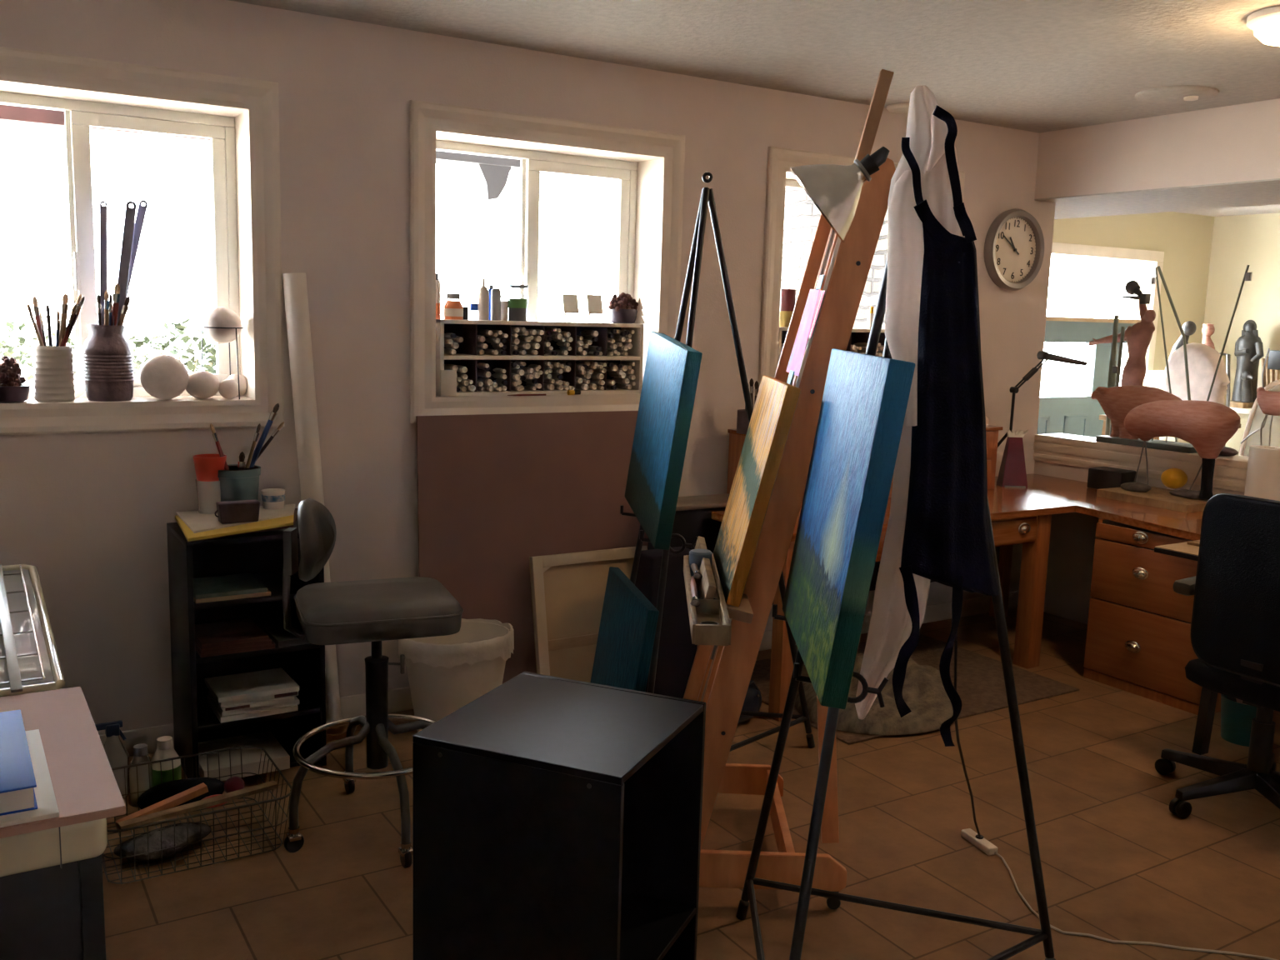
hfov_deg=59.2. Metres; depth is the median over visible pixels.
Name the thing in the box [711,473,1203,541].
countertop
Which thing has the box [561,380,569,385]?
paint tube
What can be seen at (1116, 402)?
sculpture
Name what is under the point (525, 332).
paint tube
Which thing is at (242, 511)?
ceramic dish
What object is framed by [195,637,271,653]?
folder
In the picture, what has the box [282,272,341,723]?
tube
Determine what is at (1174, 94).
ceiling vent
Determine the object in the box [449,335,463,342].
paint tube
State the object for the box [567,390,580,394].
paint tube
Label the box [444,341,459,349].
paint tube
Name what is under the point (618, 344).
paint tube
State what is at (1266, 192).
frame
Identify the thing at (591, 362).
paint tube
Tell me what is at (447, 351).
paint tube
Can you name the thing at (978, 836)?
lamp cord
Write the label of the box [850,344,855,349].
paint tube
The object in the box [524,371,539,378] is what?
paint tube
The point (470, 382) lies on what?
paint tube
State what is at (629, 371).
paint tube
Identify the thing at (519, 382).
paint tube
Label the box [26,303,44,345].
brush
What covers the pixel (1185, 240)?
wall
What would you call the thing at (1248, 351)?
statue
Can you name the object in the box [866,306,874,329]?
bottle
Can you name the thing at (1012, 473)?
gift bag
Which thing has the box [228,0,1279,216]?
ceiling
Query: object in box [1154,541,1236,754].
table
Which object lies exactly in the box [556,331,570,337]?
paint tube
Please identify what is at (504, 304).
jar
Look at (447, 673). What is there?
waste bin
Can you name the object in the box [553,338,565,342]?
paint tube
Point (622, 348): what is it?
paint tube
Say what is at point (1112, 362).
stand
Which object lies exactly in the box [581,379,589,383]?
paint tube
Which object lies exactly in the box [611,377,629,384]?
paint tube
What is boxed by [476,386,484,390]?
paint tube
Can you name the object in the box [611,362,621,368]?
paint tube
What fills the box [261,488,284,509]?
tub
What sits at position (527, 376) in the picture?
paint tube
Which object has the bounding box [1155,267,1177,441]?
metal rod
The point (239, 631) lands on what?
folder
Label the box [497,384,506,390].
paint tube
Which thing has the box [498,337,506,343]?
paint tube
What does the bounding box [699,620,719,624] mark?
metal dish
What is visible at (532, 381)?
paint tube
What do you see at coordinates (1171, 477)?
lemon
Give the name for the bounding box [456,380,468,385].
paint tube
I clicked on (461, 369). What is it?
paint tube
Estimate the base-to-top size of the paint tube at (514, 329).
0.025 m
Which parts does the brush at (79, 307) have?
handle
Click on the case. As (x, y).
(677, 652)
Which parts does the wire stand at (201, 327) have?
leg, leg, leg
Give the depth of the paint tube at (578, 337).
4.73 m
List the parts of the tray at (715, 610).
rail, rail, rail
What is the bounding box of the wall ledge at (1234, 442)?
[1225,413,1279,456]
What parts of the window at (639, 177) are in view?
frame, sash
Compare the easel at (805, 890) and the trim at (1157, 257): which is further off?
the trim at (1157, 257)
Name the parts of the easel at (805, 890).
leg, leg, leg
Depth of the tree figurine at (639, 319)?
4.86 m
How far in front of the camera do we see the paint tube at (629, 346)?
4.85 m
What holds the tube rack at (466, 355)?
on the window at (639, 177)
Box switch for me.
[870,146,889,166]
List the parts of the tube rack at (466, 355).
panel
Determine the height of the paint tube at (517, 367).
0.020 m
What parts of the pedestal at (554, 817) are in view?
panel, panel, panel, shelf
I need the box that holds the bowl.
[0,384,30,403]
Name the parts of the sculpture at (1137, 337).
held plate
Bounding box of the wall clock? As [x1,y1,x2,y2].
[984,208,1044,290]
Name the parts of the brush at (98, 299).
handle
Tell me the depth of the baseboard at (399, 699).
4.46 m
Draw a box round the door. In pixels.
[1036,254,1141,437]
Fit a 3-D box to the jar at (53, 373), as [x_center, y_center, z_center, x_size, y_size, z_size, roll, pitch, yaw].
[-1.955,-0.355,3.752,0.122,0.183,0.122,-5,11,-37]
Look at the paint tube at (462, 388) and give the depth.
4.46 m
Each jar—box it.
[31,345,74,402]
[443,293,463,319]
[463,306,468,319]
[500,295,508,320]
[507,285,528,320]
[736,409,749,434]
[779,289,795,327]
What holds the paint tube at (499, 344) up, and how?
in the tube rack at (466, 355)
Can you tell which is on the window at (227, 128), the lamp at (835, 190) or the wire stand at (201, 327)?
the wire stand at (201, 327)
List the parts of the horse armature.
wire leg, wire leg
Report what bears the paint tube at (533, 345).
in the tube rack at (466, 355)
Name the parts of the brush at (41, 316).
handle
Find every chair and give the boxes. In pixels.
[1155,493,1279,818]
[1238,379,1279,455]
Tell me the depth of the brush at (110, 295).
3.82 m
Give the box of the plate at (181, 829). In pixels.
[113,822,211,860]
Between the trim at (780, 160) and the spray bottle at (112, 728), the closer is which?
the spray bottle at (112, 728)
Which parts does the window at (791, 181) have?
frame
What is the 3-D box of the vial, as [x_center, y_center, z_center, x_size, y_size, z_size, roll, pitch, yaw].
[-0.668,-0.699,4.534,0.035,0.106,0.035,-4,10,-32]
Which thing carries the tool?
in the wire basket at (112, 831)
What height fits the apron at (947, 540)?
1.332 m
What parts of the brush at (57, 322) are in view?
handle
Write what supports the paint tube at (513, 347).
in the tube rack at (466, 355)
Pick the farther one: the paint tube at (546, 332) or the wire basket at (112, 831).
the paint tube at (546, 332)
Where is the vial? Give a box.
[470,303,478,310]
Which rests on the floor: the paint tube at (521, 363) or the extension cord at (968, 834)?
the extension cord at (968, 834)
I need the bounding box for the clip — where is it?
[1245,272,1252,280]
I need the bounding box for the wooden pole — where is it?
[1110,326,1124,432]
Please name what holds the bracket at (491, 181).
attached to the gutter
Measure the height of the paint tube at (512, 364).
0.022 m
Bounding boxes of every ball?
[140,354,189,399]
[185,370,219,398]
[202,306,241,343]
[218,379,239,399]
[224,776,244,793]
[226,374,246,396]
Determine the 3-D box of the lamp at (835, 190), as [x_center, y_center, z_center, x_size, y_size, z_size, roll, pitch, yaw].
[0.462,-0.687,2.717,0.227,0.224,0.210,0,9,-13]
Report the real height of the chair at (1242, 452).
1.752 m
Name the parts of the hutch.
panel, drawer, drawer, drawer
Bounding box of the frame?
[1034,178,1279,219]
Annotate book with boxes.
[0,709,37,815]
[204,667,299,702]
[206,685,298,706]
[206,696,297,723]
[208,691,299,716]
[209,690,294,711]
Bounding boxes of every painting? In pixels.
[590,566,659,691]
[624,331,702,549]
[713,375,800,607]
[782,348,914,709]
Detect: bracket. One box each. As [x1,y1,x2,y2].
[468,163,511,201]
[1219,352,1229,446]
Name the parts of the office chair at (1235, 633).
armrest, arm, arm, seat, backrest, arm, arm, arm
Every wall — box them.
[0,0,1055,734]
[1034,98,1279,199]
[1034,460,1244,624]
[1051,211,1214,385]
[1201,212,1279,399]
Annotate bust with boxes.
[1163,342,1229,404]
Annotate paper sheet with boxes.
[175,503,295,533]
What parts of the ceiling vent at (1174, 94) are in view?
knob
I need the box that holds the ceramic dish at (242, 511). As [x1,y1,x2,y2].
[215,499,259,524]
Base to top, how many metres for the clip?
0.048 m
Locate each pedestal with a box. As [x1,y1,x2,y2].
[412,671,705,959]
[1146,370,1189,443]
[1222,355,1231,405]
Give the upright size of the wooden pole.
2.000 m
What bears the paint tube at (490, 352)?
in the tube rack at (466, 355)
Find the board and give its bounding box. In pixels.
[0,729,59,827]
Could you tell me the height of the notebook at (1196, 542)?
0.011 m
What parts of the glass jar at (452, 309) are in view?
lid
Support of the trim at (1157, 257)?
attached to the wall at (1185, 240)
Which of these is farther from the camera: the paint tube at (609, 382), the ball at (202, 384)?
the paint tube at (609, 382)
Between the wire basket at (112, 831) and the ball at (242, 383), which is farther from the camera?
the ball at (242, 383)
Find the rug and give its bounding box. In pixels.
[750,634,1079,744]
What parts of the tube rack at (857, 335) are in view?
panel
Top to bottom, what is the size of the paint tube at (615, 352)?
0.020 m
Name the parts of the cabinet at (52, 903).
corner post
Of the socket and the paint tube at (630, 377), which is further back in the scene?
the paint tube at (630, 377)
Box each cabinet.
[0,687,107,959]
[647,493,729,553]
[1083,518,1220,714]
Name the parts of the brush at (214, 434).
handle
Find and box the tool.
[115,782,208,829]
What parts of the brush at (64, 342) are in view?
handle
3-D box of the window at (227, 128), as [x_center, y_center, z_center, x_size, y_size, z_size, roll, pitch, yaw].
[-1.869,-0.773,3.796,1.049,1.026,0.250,-4,10,-32]
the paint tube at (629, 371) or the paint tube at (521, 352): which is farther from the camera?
the paint tube at (629, 371)
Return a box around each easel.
[561,294,579,322]
[585,294,603,322]
[620,171,814,751]
[683,69,895,909]
[735,258,1055,959]
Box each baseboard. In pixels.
[99,590,1019,759]
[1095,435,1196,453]
[1096,486,1209,513]
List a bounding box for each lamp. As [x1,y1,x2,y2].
[789,146,889,242]
[997,350,1087,447]
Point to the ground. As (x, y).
(150, 352)
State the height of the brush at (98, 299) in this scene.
0.335 m
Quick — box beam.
[0,104,210,144]
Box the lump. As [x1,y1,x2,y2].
[1218,446,1238,456]
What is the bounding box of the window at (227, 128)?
[0,80,254,403]
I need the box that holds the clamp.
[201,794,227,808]
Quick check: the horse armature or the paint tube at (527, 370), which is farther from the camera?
the horse armature
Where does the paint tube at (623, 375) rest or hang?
on the paint tube at (622, 381)
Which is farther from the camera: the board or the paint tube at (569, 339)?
the paint tube at (569, 339)
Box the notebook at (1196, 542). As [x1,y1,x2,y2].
[1187,540,1199,546]
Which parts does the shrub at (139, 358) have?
stem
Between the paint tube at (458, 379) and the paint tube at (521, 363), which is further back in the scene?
the paint tube at (521, 363)
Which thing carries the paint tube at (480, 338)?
in the tube rack at (466, 355)
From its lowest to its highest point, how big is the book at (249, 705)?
0.016 m
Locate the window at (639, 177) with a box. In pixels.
[435,131,662,396]
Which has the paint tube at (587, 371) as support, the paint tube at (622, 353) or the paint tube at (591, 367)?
the paint tube at (591, 367)
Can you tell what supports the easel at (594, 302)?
on the tube rack at (466, 355)
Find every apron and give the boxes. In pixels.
[855,85,959,719]
[892,105,998,746]
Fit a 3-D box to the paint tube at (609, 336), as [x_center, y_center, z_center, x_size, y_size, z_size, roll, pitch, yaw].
[-0.148,-0.619,4.840,0.022,0.022,0.110,-4,9,-33]
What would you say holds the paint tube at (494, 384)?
in the tube rack at (466, 355)
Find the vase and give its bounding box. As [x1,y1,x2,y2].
[82,324,134,401]
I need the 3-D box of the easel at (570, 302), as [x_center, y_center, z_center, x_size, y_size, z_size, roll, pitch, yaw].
[-0.301,-0.724,4.741,0.070,0.116,0.076,-4,10,-32]
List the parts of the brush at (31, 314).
handle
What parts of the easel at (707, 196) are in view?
leg, leg, leg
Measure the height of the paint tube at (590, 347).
0.022 m
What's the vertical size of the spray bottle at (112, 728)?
0.249 m
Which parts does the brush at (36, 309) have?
handle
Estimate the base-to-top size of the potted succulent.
0.150 m
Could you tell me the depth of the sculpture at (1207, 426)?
5.22 m
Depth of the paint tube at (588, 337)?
4.75 m
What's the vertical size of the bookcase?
0.835 m
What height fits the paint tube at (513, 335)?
0.020 m
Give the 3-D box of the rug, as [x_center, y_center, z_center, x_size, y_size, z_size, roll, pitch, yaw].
[1.111,0.896,5.036,1.360,0.010,0.980,-4,10,-32]
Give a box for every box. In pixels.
[198,730,289,780]
[440,370,456,396]
[1086,466,1136,489]
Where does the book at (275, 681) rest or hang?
on the book at (296, 692)
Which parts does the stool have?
backrest, leg, leg, seat, leg, clamp knob, leg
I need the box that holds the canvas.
[529,545,647,682]
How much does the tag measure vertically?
0.044 m
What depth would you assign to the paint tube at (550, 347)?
4.66 m
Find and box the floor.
[102,607,1279,959]
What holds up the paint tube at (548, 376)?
in the tube rack at (466, 355)
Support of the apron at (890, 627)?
hanging from the easel at (805, 890)
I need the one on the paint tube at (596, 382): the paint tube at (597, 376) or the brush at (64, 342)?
the paint tube at (597, 376)
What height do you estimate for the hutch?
0.316 m
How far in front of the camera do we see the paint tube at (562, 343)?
4.69 m
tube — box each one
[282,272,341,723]
[444,333,456,338]
[444,337,453,344]
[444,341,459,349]
[444,348,455,354]
[444,364,457,370]
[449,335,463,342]
[455,365,467,373]
[456,373,467,379]
[456,376,461,381]
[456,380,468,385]
[456,385,466,391]
[460,384,475,391]
[463,379,473,384]
[476,342,487,349]
[476,348,484,354]
[476,362,489,368]
[476,370,490,377]
[476,377,492,385]
[476,380,483,386]
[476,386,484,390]
[477,330,492,335]
[477,335,484,342]
[477,365,490,369]
[482,385,493,391]
[484,349,498,354]
[485,337,499,343]
[486,332,497,337]
[490,342,503,347]
[490,381,497,387]
[491,330,502,334]
[491,372,506,379]
[492,345,506,349]
[493,368,505,373]
[493,379,507,384]
[493,386,502,391]
[495,349,506,354]
[497,333,508,338]
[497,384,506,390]
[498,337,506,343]
[510,345,517,349]
[510,349,519,354]
[510,361,516,367]
[510,365,519,369]
[510,368,524,375]
[510,373,519,380]
[510,380,518,386]
[510,380,521,384]
[510,386,520,390]
[511,326,519,333]
[511,333,518,337]
[511,337,519,344]
[514,341,530,349]
[514,349,525,354]
[514,360,525,365]
[515,326,525,331]
[515,330,529,335]
[516,335,530,342]
[516,385,524,390]
[519,367,534,373]
[519,375,525,379]
[522,373,533,379]
[524,349,538,354]
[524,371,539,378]
[524,378,537,384]
[524,385,535,390]
[525,329,536,334]
[525,382,541,388]
[526,341,539,349]
[527,365,539,371]
[528,364,540,369]
[530,335,541,342]
[532,329,544,334]
[543,382,554,389]
[544,330,552,335]
[544,335,553,340]
[544,340,550,346]
[544,345,553,349]
[544,350,557,355]
[544,360,550,365]
[544,364,553,368]
[544,367,552,373]
[544,373,551,379]
[544,378,554,383]
[545,327,557,332]
[549,332,562,339]
[549,367,563,374]
[550,361,559,367]
[550,373,563,379]
[550,378,562,384]
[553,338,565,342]
[553,384,563,389]
[554,349,568,355]
[555,341,569,346]
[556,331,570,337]
[557,360,571,365]
[559,346,571,350]
[559,365,570,372]
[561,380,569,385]
[562,336,573,342]
[562,385,568,389]
[567,385,574,389]
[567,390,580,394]
[575,345,582,351]
[575,350,586,355]
[575,363,587,369]
[575,365,584,370]
[575,370,585,374]
[575,373,590,379]
[575,376,582,384]
[575,383,588,389]
[576,335,583,339]
[576,340,583,345]
[577,360,589,365]
[578,343,588,348]
[579,339,592,344]
[580,330,598,336]
[581,347,589,352]
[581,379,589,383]
[583,335,597,341]
[584,368,593,374]
[585,360,597,365]
[585,382,596,389]
[586,350,599,355]
[587,345,601,350]
[587,364,596,369]
[589,379,604,384]
[590,372,604,379]
[591,368,606,373]
[596,361,606,366]
[596,364,603,369]
[596,385,604,389]
[605,385,616,389]
[606,349,617,354]
[606,350,613,355]
[606,362,612,367]
[606,365,617,371]
[606,379,614,384]
[607,328,616,333]
[607,333,614,339]
[607,338,614,343]
[607,343,616,349]
[607,369,623,374]
[607,372,625,378]
[609,335,625,341]
[610,330,625,336]
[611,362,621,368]
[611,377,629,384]
[612,341,622,346]
[613,345,628,351]
[615,383,631,389]
[617,365,627,371]
[619,330,629,334]
[619,351,627,355]
[620,334,631,338]
[620,338,631,342]
[621,342,632,349]
[621,360,634,365]
[623,369,634,374]
[624,329,634,334]
[625,373,634,379]
[628,380,635,385]
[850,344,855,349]
[853,342,867,347]
[857,347,866,352]
[875,352,881,356]
[877,345,884,350]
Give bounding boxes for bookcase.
[166,520,326,778]
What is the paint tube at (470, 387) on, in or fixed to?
in the tube rack at (466, 355)
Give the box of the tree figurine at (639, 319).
[634,297,644,324]
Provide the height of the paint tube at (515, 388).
0.020 m
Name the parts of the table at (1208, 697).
leg, leg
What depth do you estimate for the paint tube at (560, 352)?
4.70 m
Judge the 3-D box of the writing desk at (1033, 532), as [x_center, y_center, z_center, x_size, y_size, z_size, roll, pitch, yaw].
[1.287,0.492,5.309,2.150,0.740,0.774,-4,10,-32]
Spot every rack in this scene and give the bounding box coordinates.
[0,564,45,692]
[435,319,644,396]
[777,326,885,364]
[1260,356,1279,391]
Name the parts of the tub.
lid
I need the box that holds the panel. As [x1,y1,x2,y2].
[415,410,648,683]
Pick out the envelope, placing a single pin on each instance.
(189, 534)
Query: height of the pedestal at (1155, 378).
1.657 m
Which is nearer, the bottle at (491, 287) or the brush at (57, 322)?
the brush at (57, 322)
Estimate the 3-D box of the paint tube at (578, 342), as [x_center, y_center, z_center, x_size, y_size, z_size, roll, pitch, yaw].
[-0.276,-0.580,4.757,0.025,0.025,0.120,-4,9,-32]
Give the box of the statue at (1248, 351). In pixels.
[1229,320,1264,408]
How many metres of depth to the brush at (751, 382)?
4.93 m
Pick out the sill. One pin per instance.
(1237, 461)
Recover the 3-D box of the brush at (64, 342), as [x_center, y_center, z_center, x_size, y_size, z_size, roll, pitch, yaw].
[-1.917,-0.451,3.746,0.026,0.335,0.126,10,12,44]
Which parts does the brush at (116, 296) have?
handle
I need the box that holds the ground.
[0,331,216,386]
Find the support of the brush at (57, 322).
in the jar at (53, 373)
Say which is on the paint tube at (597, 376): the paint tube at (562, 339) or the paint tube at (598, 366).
the paint tube at (598, 366)
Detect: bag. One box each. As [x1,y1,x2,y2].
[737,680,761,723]
[795,653,961,734]
[995,430,1028,487]
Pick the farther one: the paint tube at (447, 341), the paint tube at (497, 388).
the paint tube at (497, 388)
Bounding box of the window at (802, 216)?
[780,187,887,329]
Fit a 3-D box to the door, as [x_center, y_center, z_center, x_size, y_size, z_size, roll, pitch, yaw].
[3.724,-0.598,9.627,1.600,2.565,0.120,-4,10,-32]
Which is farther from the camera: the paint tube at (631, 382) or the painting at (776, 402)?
the paint tube at (631, 382)
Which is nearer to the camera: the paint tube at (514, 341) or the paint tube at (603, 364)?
the paint tube at (514, 341)
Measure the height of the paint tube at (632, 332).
0.020 m
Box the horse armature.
[1240,348,1279,445]
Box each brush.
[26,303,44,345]
[31,295,44,345]
[40,311,46,346]
[45,304,52,346]
[55,310,59,346]
[58,293,69,346]
[60,294,81,346]
[65,305,75,330]
[67,296,84,341]
[96,293,101,324]
[103,290,109,324]
[108,293,112,324]
[111,283,120,325]
[117,295,130,325]
[210,423,229,469]
[237,451,245,469]
[245,423,260,468]
[249,403,279,467]
[256,421,284,459]
[507,393,546,395]
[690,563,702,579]
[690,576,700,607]
[749,378,754,409]
[754,380,759,404]
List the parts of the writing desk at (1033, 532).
leg, modesty panel, apron rail, leg, drawer, drawer pull, leg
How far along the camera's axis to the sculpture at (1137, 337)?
6.64 m
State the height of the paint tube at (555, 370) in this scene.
0.025 m
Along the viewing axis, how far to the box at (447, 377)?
4.39 m
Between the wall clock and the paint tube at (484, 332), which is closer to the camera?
the paint tube at (484, 332)
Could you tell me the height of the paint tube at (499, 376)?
0.025 m
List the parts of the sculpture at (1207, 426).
wrapped leg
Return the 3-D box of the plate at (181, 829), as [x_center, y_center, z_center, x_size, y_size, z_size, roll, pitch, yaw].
[-1.376,1.048,3.261,0.268,0.072,0.123,-4,10,-32]
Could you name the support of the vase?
on the window at (227, 128)
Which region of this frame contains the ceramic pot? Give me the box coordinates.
[215,464,260,509]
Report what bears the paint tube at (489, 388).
in the tube rack at (466, 355)
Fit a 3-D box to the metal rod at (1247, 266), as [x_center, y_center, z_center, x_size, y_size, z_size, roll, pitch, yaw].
[3.318,-0.092,6.811,0.012,2.371,0.491,-4,10,-32]
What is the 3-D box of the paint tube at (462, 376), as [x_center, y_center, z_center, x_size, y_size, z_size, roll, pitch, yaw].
[-0.721,-0.416,4.505,0.025,0.025,0.120,-3,9,-30]
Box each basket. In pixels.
[101,745,291,884]
[1220,693,1274,746]
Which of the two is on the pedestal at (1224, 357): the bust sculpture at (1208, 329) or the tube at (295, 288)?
the bust sculpture at (1208, 329)
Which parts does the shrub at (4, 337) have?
stem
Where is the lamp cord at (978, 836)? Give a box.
[954,630,983,839]
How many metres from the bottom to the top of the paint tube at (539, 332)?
0.025 m
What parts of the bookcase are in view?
panel, panel, panel, shelf, shelf, shelf, shelf, panel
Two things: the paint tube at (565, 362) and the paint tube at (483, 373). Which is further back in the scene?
the paint tube at (565, 362)
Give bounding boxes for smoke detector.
[886,103,909,113]
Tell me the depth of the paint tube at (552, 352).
4.67 m
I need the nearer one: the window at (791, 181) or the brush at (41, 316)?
the brush at (41, 316)
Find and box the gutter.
[435,150,618,181]
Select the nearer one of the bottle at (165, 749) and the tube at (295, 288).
the bottle at (165, 749)
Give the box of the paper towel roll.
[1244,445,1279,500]
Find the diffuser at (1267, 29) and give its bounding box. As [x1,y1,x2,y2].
[1253,16,1279,46]
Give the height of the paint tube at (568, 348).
0.020 m
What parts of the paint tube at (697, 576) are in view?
handle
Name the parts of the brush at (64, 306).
handle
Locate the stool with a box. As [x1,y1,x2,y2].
[282,498,463,867]
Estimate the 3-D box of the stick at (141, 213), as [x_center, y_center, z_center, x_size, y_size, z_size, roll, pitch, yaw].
[-1.772,-0.627,3.852,0.181,0.656,0.009,-2,9,-25]
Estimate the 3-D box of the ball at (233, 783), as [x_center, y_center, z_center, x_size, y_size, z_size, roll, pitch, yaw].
[-1.253,0.944,3.474,0.060,0.056,0.060,-4,10,-32]
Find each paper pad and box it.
[193,573,267,599]
[193,589,270,603]
[264,622,309,647]
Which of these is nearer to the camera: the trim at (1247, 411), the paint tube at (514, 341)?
the paint tube at (514, 341)
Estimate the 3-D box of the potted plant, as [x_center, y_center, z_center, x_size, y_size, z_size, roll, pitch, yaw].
[-0.075,-0.744,4.866,0.130,0.132,0.135,0,9,-9]
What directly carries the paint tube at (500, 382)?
in the tube rack at (466, 355)
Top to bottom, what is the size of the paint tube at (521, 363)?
0.020 m
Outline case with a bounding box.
[635,546,697,698]
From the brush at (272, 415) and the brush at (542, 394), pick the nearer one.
the brush at (272, 415)
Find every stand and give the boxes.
[200,326,243,399]
[1099,414,1159,439]
[1105,315,1119,434]
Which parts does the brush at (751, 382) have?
handle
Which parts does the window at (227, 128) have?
sash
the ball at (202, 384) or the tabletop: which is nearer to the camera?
the tabletop
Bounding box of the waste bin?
[398,618,514,732]
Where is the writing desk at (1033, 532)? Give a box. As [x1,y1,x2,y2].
[768,514,1051,721]
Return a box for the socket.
[860,153,879,174]
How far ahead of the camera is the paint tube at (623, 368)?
4.85 m
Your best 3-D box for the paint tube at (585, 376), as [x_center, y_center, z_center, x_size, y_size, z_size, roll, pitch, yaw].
[-0.249,-0.445,4.804,0.025,0.025,0.120,-4,10,-32]
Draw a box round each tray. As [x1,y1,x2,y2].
[0,564,65,697]
[683,555,731,645]
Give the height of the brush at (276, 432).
0.292 m
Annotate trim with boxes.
[0,46,284,434]
[409,100,684,423]
[758,146,964,389]
[1051,241,1164,385]
[1230,407,1279,416]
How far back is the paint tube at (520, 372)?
4.59 m
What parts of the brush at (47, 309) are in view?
handle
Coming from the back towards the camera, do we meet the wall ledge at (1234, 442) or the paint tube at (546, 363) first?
the wall ledge at (1234, 442)
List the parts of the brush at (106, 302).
handle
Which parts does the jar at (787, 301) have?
lid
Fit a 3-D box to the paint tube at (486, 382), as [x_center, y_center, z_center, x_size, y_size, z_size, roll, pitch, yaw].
[-0.635,-0.399,4.556,0.030,0.030,0.130,-4,10,-32]
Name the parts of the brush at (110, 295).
handle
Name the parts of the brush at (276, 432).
handle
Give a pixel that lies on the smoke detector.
(897, 107)
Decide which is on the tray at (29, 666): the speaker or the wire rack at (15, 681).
the wire rack at (15, 681)
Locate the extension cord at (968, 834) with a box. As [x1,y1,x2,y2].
[960,828,1277,959]
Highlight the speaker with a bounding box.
[1267,350,1279,369]
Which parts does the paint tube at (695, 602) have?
handle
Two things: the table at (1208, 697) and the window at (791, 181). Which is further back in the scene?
the window at (791, 181)
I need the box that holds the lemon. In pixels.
[1160,468,1187,488]
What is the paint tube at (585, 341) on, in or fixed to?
in the tube rack at (466, 355)
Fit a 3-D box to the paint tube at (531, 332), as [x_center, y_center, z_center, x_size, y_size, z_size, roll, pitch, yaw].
[-0.461,-0.608,4.627,0.025,0.025,0.120,-4,9,-32]
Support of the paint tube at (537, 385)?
in the tube rack at (466, 355)
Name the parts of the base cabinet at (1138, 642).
panel, drawer pull, drawer pull, drawer pull, drawer, drawer, drawer, panel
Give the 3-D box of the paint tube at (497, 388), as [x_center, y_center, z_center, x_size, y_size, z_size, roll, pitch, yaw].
[-0.589,-0.372,4.579,0.020,0.020,0.100,-4,10,-32]
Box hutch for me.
[726,425,1002,504]
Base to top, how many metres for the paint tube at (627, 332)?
0.022 m
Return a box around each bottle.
[95,720,126,740]
[133,743,148,756]
[150,735,181,787]
[435,273,440,319]
[477,278,489,319]
[488,285,493,319]
[490,288,500,320]
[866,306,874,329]
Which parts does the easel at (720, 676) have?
post, guide rail, guide rail, paper strip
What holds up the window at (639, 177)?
in the wall at (92, 512)
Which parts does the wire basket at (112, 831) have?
wooden strip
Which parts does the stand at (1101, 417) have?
plate, leg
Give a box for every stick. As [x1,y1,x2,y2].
[99,200,107,324]
[112,200,136,325]
[125,200,148,297]
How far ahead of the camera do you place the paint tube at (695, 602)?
2.75 m
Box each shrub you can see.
[0,319,76,386]
[127,314,216,374]
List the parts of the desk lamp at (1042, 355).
arm, arm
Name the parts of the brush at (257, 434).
handle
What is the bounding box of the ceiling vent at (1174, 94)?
[1135,85,1219,103]
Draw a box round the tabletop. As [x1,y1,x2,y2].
[0,686,125,838]
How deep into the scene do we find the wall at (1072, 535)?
6.16 m
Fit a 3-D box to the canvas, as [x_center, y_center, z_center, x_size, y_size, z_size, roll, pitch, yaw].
[-0.191,0.603,4.722,0.550,0.605,0.143,-4,10,-32]
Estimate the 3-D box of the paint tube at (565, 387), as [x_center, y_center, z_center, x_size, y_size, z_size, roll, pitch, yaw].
[-0.332,-0.391,4.755,0.020,0.020,0.100,-4,9,-32]
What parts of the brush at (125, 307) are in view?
handle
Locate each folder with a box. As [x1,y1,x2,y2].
[183,508,297,542]
[194,618,268,648]
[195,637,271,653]
[195,640,274,657]
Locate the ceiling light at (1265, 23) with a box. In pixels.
[1246,5,1279,46]
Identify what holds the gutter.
attached to the porch roof
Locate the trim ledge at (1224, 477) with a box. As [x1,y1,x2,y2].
[1033,440,1247,491]
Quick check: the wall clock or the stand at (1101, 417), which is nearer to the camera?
the wall clock
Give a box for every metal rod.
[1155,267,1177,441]
[1156,265,1190,399]
[1206,265,1249,400]
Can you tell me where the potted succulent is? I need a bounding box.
[0,355,30,403]
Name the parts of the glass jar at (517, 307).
lid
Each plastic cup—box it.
[192,453,226,501]
[689,549,712,575]
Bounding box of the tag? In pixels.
[1150,277,1155,284]
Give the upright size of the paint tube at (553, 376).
0.022 m
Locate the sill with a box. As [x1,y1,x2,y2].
[1034,433,1248,469]
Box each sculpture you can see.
[1087,280,1155,385]
[1090,385,1181,442]
[1124,400,1240,499]
[1169,320,1196,357]
[1201,323,1214,349]
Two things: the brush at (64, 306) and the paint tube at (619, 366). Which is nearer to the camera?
the brush at (64, 306)
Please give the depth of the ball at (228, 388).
4.00 m
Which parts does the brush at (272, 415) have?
handle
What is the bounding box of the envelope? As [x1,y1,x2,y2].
[175,513,294,541]
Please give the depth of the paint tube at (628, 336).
4.85 m

